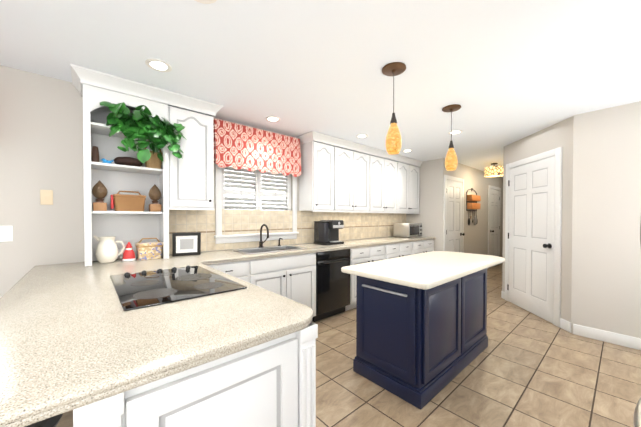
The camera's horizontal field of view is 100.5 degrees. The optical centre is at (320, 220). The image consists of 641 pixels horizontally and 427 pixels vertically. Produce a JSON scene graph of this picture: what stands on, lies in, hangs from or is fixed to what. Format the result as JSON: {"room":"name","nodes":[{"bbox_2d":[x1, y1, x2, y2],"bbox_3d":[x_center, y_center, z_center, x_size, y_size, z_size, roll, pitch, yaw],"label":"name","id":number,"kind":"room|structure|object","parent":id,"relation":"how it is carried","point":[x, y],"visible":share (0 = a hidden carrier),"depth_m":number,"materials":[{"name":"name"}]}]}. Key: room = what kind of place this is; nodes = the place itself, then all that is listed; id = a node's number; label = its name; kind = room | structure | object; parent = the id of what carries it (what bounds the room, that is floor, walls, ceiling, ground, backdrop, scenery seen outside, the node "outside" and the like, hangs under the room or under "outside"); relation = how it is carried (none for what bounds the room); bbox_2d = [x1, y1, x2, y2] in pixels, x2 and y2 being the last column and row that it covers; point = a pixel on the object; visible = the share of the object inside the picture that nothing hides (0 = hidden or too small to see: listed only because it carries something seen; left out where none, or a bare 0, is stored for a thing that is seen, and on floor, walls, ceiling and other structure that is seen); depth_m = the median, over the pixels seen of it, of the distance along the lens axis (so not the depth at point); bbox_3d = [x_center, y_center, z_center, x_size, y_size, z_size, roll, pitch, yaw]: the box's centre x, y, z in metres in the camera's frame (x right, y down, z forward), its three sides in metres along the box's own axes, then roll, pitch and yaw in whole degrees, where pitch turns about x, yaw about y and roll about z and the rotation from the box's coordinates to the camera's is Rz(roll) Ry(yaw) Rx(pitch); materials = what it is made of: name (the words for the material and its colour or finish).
{"room":"kitchen","nodes":[
{"label":"kitchen","id":0,"kind":"room"},
{"bbox_2d":[0,65,405,297],"bbox_3d":[-1.346,0.044,2.997,8.600,2.440,0.126,-1,1,-41],"label":"wall","id":1,"kind":"structure","parent":0,"point":[41,132],"depth_m":2.19,"materials":[{"name":"grey paint"}]},
{"bbox_2d":[0,226,12,241],"bbox_3d":[-2.391,0.097,1.994,0.115,0.120,0.016,-1,1,-41],"label":"switch plate","id":2,"kind":"object","parent":1,"relation":"attached to","point":[6,233],"visible":1,"depth_m":2.01,"materials":[{"name":"white plastic"}]},
{"bbox_2d":[40,190,52,204],"bbox_3d":[-2.211,-0.190,2.151,0.072,0.120,0.010,-1,1,-41],"label":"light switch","id":3,"kind":"object","parent":1,"relation":"attached to","point":[46,197],"visible":1,"depth_m":2.15,"materials":[{"name":"beige plastic"}]},
{"bbox_2d":[70,63,222,265],"bbox_3d":[-1.496,-0.408,2.434,1.130,1.516,0.522,-1,1,-41],"label":"shelf unit","id":4,"kind":"object","parent":1,"relation":"attached to","point":[123,117],"visible":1,"depth_m":2.41,"materials":[{"name":"white wood"}]},
{"bbox_2d":[91,146,98,161],"bbox_3d":[-1.889,-0.548,2.237,0.052,0.150,0.052,-1,1,-41],"label":"vase","id":5,"kind":"object","parent":4,"relation":"on","point":[95,154],"visible":0.75,"depth_m":2.22,"materials":[{"name":"brown wood"}]},
{"bbox_2d":[92,180,107,210],"bbox_3d":[-1.857,-0.213,2.243,0.104,0.260,0.104,-1,1,-41],"label":"finial","id":6,"kind":"object","parent":4,"relation":"on","point":[99,191],"visible":1,"depth_m":2.22,"materials":[{"name":"brown wood"}]},
{"bbox_2d":[101,158,113,163],"bbox_3d":[-1.820,-0.502,2.272,0.093,0.057,0.040,-1,1,-41],"label":"figurine","id":7,"kind":"object","parent":4,"relation":"on","point":[106,161],"visible":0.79,"depth_m":2.26,"materials":[{"name":"blue glass"}]},
{"bbox_2d":[110,191,145,211],"bbox_3d":[-1.710,-0.175,2.373,0.249,0.182,0.182,-1,1,-41],"label":"basket","id":8,"kind":"object","parent":4,"relation":"on","point":[121,202],"visible":0.98,"depth_m":2.31,"materials":[{"name":"brown wicker"}]},
{"bbox_2d":[114,157,142,166],"bbox_3d":[-1.707,-0.518,2.371,0.210,0.088,0.210,-1,1,-41],"label":"woven bowl","id":9,"kind":"object","parent":4,"relation":"on","point":[129,161],"visible":0.73,"depth_m":2.30,"materials":[{"name":"wicker"}]},
{"bbox_2d":[145,141,162,168],"bbox_3d":[-1.566,-0.617,2.493,0.143,0.283,0.138,-1,1,-41],"label":"plant pot","id":10,"kind":"object","parent":4,"relation":"on","point":[154,161],"visible":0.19,"depth_m":2.45,"materials":[{"name":"brown ceramic"}]},
{"bbox_2d":[148,185,160,211],"bbox_3d":[-1.557,-0.216,2.507,0.104,0.260,0.104,-1,1,-41],"label":"finial","id":11,"kind":"object","parent":4,"relation":"on","point":[154,194],"visible":1,"depth_m":2.48,"materials":[{"name":"brown wood"}]},
{"bbox_2d":[214,143,298,243],"bbox_3d":[-0.797,-0.336,3.444,1.170,1.190,0.169,-1,1,-41],"label":"window","id":12,"kind":"structure","parent":1,"relation":"in","point":[222,239],"depth_m":3.33,"materials":[{"name":"white wood"}]},
{"bbox_2d":[222,166,289,209],"bbox_3d":[-0.804,-0.351,3.452,0.972,0.992,0.055,-1,1,-41],"label":"window shutters","id":13,"kind":"object","parent":12,"relation":"attached to","point":[258,193],"visible":0.56,"depth_m":3.42,"materials":[{"name":"white wood"}]},
{"bbox_2d":[214,118,300,176],"bbox_3d":[-0.751,-0.860,3.332,1.161,0.530,0.150,-1,1,-41],"label":"window valance","id":14,"kind":"object","parent":1,"relation":"attached to","point":[238,146],"visible":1,"depth_m":3.21,"materials":[{"name":"red fabric"}]},
{"bbox_2d":[299,131,334,210],"bbox_3d":[-0.048,-0.665,3.838,0.411,1.036,0.318,-1,1,-41],"label":"upper cabinet","id":15,"kind":"object","parent":1,"relation":"attached to","point":[333,178],"depth_m":3.70,"materials":[{"name":"white wood"}]},
{"bbox_2d":[335,139,370,210],"bbox_3d":[0.402,-0.670,4.232,0.834,1.036,0.318,-1,1,-41],"label":"upper cabinet","id":16,"kind":"object","parent":1,"relation":"attached to","point":[352,168],"depth_m":4.09,"materials":[{"name":"white wood"}]},
{"bbox_2d":[371,147,398,212],"bbox_3d":[1.008,-0.677,4.764,0.823,1.036,0.318,-1,1,-41],"label":"upper cabinet","id":17,"kind":"object","parent":1,"relation":"attached to","point":[384,172],"depth_m":4.65,"materials":[{"name":"white wood"}]},
{"bbox_2d":[399,155,418,213],"bbox_3d":[1.612,-0.683,5.294,0.830,1.036,0.318,-1,1,-41],"label":"upper cabinet","id":18,"kind":"object","parent":1,"relation":"attached to","point":[408,174],"depth_m":5.17,"materials":[{"name":"white wood"}]},
{"bbox_2d":[0,0,640,176],"bbox_3d":[1.706,-1.224,2.869,13.040,0.100,4.320,-1,1,-41],"label":"ceiling","id":19,"kind":"structure","parent":0,"point":[502,73],"depth_m":1.90,"materials":[{"name":"white paint"}]},
{"bbox_2d":[145,58,171,71],"bbox_3d":[-1.207,-1.157,1.990,0.170,0.010,0.170,-1,1,-41],"label":"recessed light","id":20,"kind":"object","parent":19,"relation":"in","point":[157,65],"visible":1,"depth_m":1.99,"materials":[{"name":"white plastic"}]},
{"bbox_2d":[195,0,216,3],"bbox_3d":[-0.599,-1.149,1.327,0.170,0.010,0.170,-1,1,-41],"label":"recessed light","id":21,"kind":"object","parent":19,"relation":"in","point":[206,1],"visible":1,"depth_m":1.39,"materials":[{"name":"white plastic"}]},
{"bbox_2d":[265,116,279,121],"bbox_3d":[-0.548,-1.171,3.074,0.170,0.010,0.170,-1,1,-41],"label":"recessed light","id":22,"kind":"object","parent":19,"relation":"in","point":[272,119],"visible":1,"depth_m":3.07,"materials":[{"name":"white"}]},
{"bbox_2d":[356,134,367,137],"bbox_3d":[0.578,-1.179,3.716,0.170,0.010,0.170,-1,1,-41],"label":"recessed light","id":23,"kind":"object","parent":19,"relation":"in","point":[362,136],"visible":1,"depth_m":3.71,"materials":[{"name":"white plastic"}]},
{"bbox_2d":[382,62,405,154],"bbox_3d":[0.560,-0.841,2.042,0.180,0.644,0.180,-1,1,-41],"label":"pendant light","id":24,"kind":"object","parent":19,"relation":"hanging from","point":[393,138],"visible":1,"depth_m":2.01,"materials":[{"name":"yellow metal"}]},
{"bbox_2d":[442,104,460,170],"bbox_3d":[1.359,-0.850,2.769,0.180,0.644,0.180,-1,1,-41],"label":"pendant light","id":25,"kind":"object","parent":19,"relation":"hanging from","point":[451,161],"visible":1,"depth_m":2.74,"materials":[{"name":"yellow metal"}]},
{"bbox_2d":[448,130,462,133],"bbox_3d":[1.793,-1.177,3.544,0.170,0.010,0.170,-1,1,-41],"label":"recessed light","id":26,"kind":"object","parent":19,"relation":"in","point":[456,131],"visible":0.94,"depth_m":3.54,"materials":[{"name":"white plastic"}]},
{"bbox_2d":[484,163,502,176],"bbox_3d":[3.649,-1.073,5.600,0.350,0.269,0.350,-1,1,-41],"label":"light","id":27,"kind":"object","parent":19,"relation":"attached to","point":[494,171],"visible":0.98,"depth_m":5.48,"materials":[{"name":"yellow glass"}]},
{"bbox_2d":[56,263,640,426],"bbox_3d":[1.706,1.316,2.901,13.040,0.100,4.320,-1,1,-41],"label":"floor","id":28,"kind":"structure","parent":0,"point":[525,368],"depth_m":2.08,"materials":[{"name":"beige tile"}]},
{"bbox_2d":[25,413,62,426],"bbox_3d":[-0.990,0.947,0.783,0.350,0.690,0.350,-1,1,-41],"label":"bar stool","id":29,"kind":"object","parent":28,"relation":"on","point":[53,421],"visible":0.19,"depth_m":0.81,"materials":[{"name":"black"}]},
{"bbox_2d":[73,322,317,426],"bbox_3d":[-1.030,0.841,1.684,0.700,0.878,2.288,-1,1,-41],"label":"base cabinet","id":30,"kind":"object","parent":28,"relation":"on","point":[271,383],"visible":0.33,"depth_m":0.81,"materials":[{"name":"white wood"}]},
{"bbox_2d":[0,260,312,426],"bbox_3d":[-0.893,0.385,1.341,1.050,0.040,1.620,-1,1,-41],"label":"countertop","id":31,"kind":"structure","parent":30,"relation":"on","point":[73,336],"depth_m":0.88,"materials":[{"name":"stone"}]},
{"bbox_2d":[110,265,246,310],"bbox_3d":[-0.874,0.348,1.576,0.540,0.027,0.850,-1,1,-41],"label":"glass cooktop","id":32,"kind":"object","parent":31,"relation":"in","point":[143,289],"visible":1,"depth_m":1.45,"materials":[{"name":"black glass"}]},
{"bbox_2d":[206,239,433,322],"bbox_3d":[0.383,0.812,4.005,4.405,0.878,0.661,-1,1,-41],"label":"base cabinet","id":33,"kind":"object","parent":28,"relation":"on","point":[292,277],"visible":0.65,"depth_m":3.07,"materials":[{"name":"white wood"}]},
{"bbox_2d":[24,236,435,275],"bbox_3d":[0.003,0.421,3.655,5.448,0.181,0.677,-1,1,-41],"label":"countertop","id":34,"kind":"structure","parent":33,"relation":"on","point":[224,256],"depth_m":2.69,"materials":[{"name":"stone"}]},
{"bbox_2d":[93,236,124,262],"bbox_3d":[-1.810,0.237,2.290,0.216,0.228,0.156,-1,1,-41],"label":"ceramic pitcher","id":35,"kind":"object","parent":34,"relation":"on","point":[107,251],"visible":1,"depth_m":2.23,"materials":[{"name":"beige ceramic"}]},
{"bbox_2d":[122,242,135,260],"bbox_3d":[-1.698,0.267,2.362,0.100,0.167,0.100,-1,1,-41],"label":"figurine","id":36,"kind":"object","parent":34,"relation":"on","point":[129,254],"visible":1,"depth_m":2.34,"materials":[{"name":"red ceramic"}]},
{"bbox_2d":[135,238,162,259],"bbox_3d":[-1.589,0.254,2.477,0.207,0.191,0.172,-1,1,-41],"label":"lidded basket","id":37,"kind":"object","parent":34,"relation":"on","point":[148,250],"visible":0.98,"depth_m":2.42,"materials":[{"name":"fabric"}]},
{"bbox_2d":[172,232,200,255],"bbox_3d":[-1.339,0.230,2.656,0.257,0.232,0.165,-1,1,-41],"label":"picture frame","id":38,"kind":"object","parent":34,"relation":"on","point":[186,244],"visible":1,"depth_m":2.63,"materials":[{"name":"black"}]},
{"bbox_2d":[258,224,282,247],"bbox_3d":[-0.599,0.185,3.376,0.324,0.296,0.217,-1,1,-41],"label":"bronze faucet","id":39,"kind":"object","parent":34,"relation":"on","point":[261,242],"visible":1,"depth_m":3.33,"materials":[{"name":"black metal"}]},
{"bbox_2d":[314,220,343,245],"bbox_3d":[0.123,0.160,3.831,0.333,0.345,0.312,-1,1,-41],"label":"coffee maker","id":40,"kind":"object","parent":34,"relation":"on","point":[326,232],"visible":1,"depth_m":3.74,"materials":[{"name":"black"}]},
{"bbox_2d":[393,223,421,237],"bbox_3d":[1.723,0.180,5.203,0.480,0.270,0.381,-1,1,-41],"label":"toaster oven","id":41,"kind":"object","parent":34,"relation":"on","point":[408,230],"visible":1,"depth_m":5.07,"materials":[{"name":"silver metal"}]},
{"bbox_2d":[312,249,349,321],"bbox_3d":[-0.002,0.817,3.651,0.594,0.876,0.671,-1,1,-41],"label":"dishwasher","id":42,"kind":"object","parent":28,"relation":"on","point":[332,289],"visible":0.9,"depth_m":3.41,"materials":[{"name":"black metal"}]},
{"bbox_2d":[353,271,487,409],"bbox_3d":[0.978,0.851,2.463,1.364,0.839,0.609,-1,1,-41],"label":"kitchen island","id":43,"kind":"object","parent":28,"relation":"on","point":[421,332],"depth_m":2.03,"materials":[{"name":"blue wood"}]},
{"bbox_2d":[341,251,504,290],"bbox_3d":[1.088,0.410,2.563,1.800,0.041,0.775,-1,1,-41],"label":"island countertop","id":44,"kind":"structure","parent":43,"relation":"on","point":[425,271],"depth_m":2.21,"materials":[{"name":"white stone"}]},
{"bbox_2d":[633,217,640,426],"bbox_3d":[1.228,0.409,0.424,0.910,1.774,0.944,-1,1,-41],"label":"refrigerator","id":45,"kind":"object","parent":28,"relation":"on","point":[637,418],"visible":1,"depth_m":0.80,"materials":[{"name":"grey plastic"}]},
{"bbox_2d":[406,158,502,257],"bbox_3d":[3.808,-0.005,6.918,4.560,2.440,0.790,-1,1,-41],"label":"wall","id":46,"kind":"structure","parent":0,"point":[430,217],"depth_m":5.61,"materials":[{"name":"grey paint"}]},
{"bbox_2d":[443,175,464,252],"bbox_3d":[2.748,0.172,5.399,0.930,2.125,0.096,-1,1,-41],"label":"closet door","id":47,"kind":"structure","parent":46,"relation":"in","point":[454,234],"depth_m":5.39,"materials":[{"name":"white wood"}]},
{"bbox_2d":[466,188,480,224],"bbox_3d":[3.453,-0.320,6.000,0.596,0.853,0.106,-1,1,-41],"label":"wall organizer","id":48,"kind":"object","parent":46,"relation":"attached to","point":[475,205],"visible":1,"depth_m":5.92,"materials":[{"name":"orange wood"}]},
{"bbox_2d":[488,185,500,268],"bbox_3d":[4.661,0.150,7.078,0.970,2.125,0.096,-1,1,-41],"label":"hall door","id":49,"kind":"structure","parent":46,"relation":"in","point":[494,202],"depth_m":7.07,"materials":[{"name":"white wood"}]},
{"bbox_2d":[502,116,573,321],"bbox_3d":[2.950,0.036,3.646,0.120,2.440,1.316,0,1,5],"label":"wall","id":50,"kind":"structure","parent":0,"point":[557,135],"depth_m":3.12,"materials":[{"name":"grey paint"}]},
{"bbox_2d":[505,147,562,326],"bbox_3d":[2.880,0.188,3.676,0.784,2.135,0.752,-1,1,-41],"label":"pantry door","id":51,"kind":"structure","parent":50,"relation":"in","point":[533,219],"depth_m":3.55,"materials":[{"name":"white wood"}]},
{"bbox_2d":[571,101,640,337],"bbox_3d":[3.358,0.051,2.458,0.120,2.440,1.500,-1,1,-41],"label":"wall","id":52,"kind":"structure","parent":0,"point":[606,265],"depth_m":2.78,"materials":[{"name":"grey paint"}]},
{"bbox_2d":[573,324,640,349],"bbox_3d":[3.271,1.214,2.470,0.014,0.115,1.350,-1,1,-41],"label":"baseboard","id":53,"kind":"structure","parent":52,"relation":"attached to","point":[612,337],"depth_m":2.77,"materials":[{"name":"white wood"}]}
]}

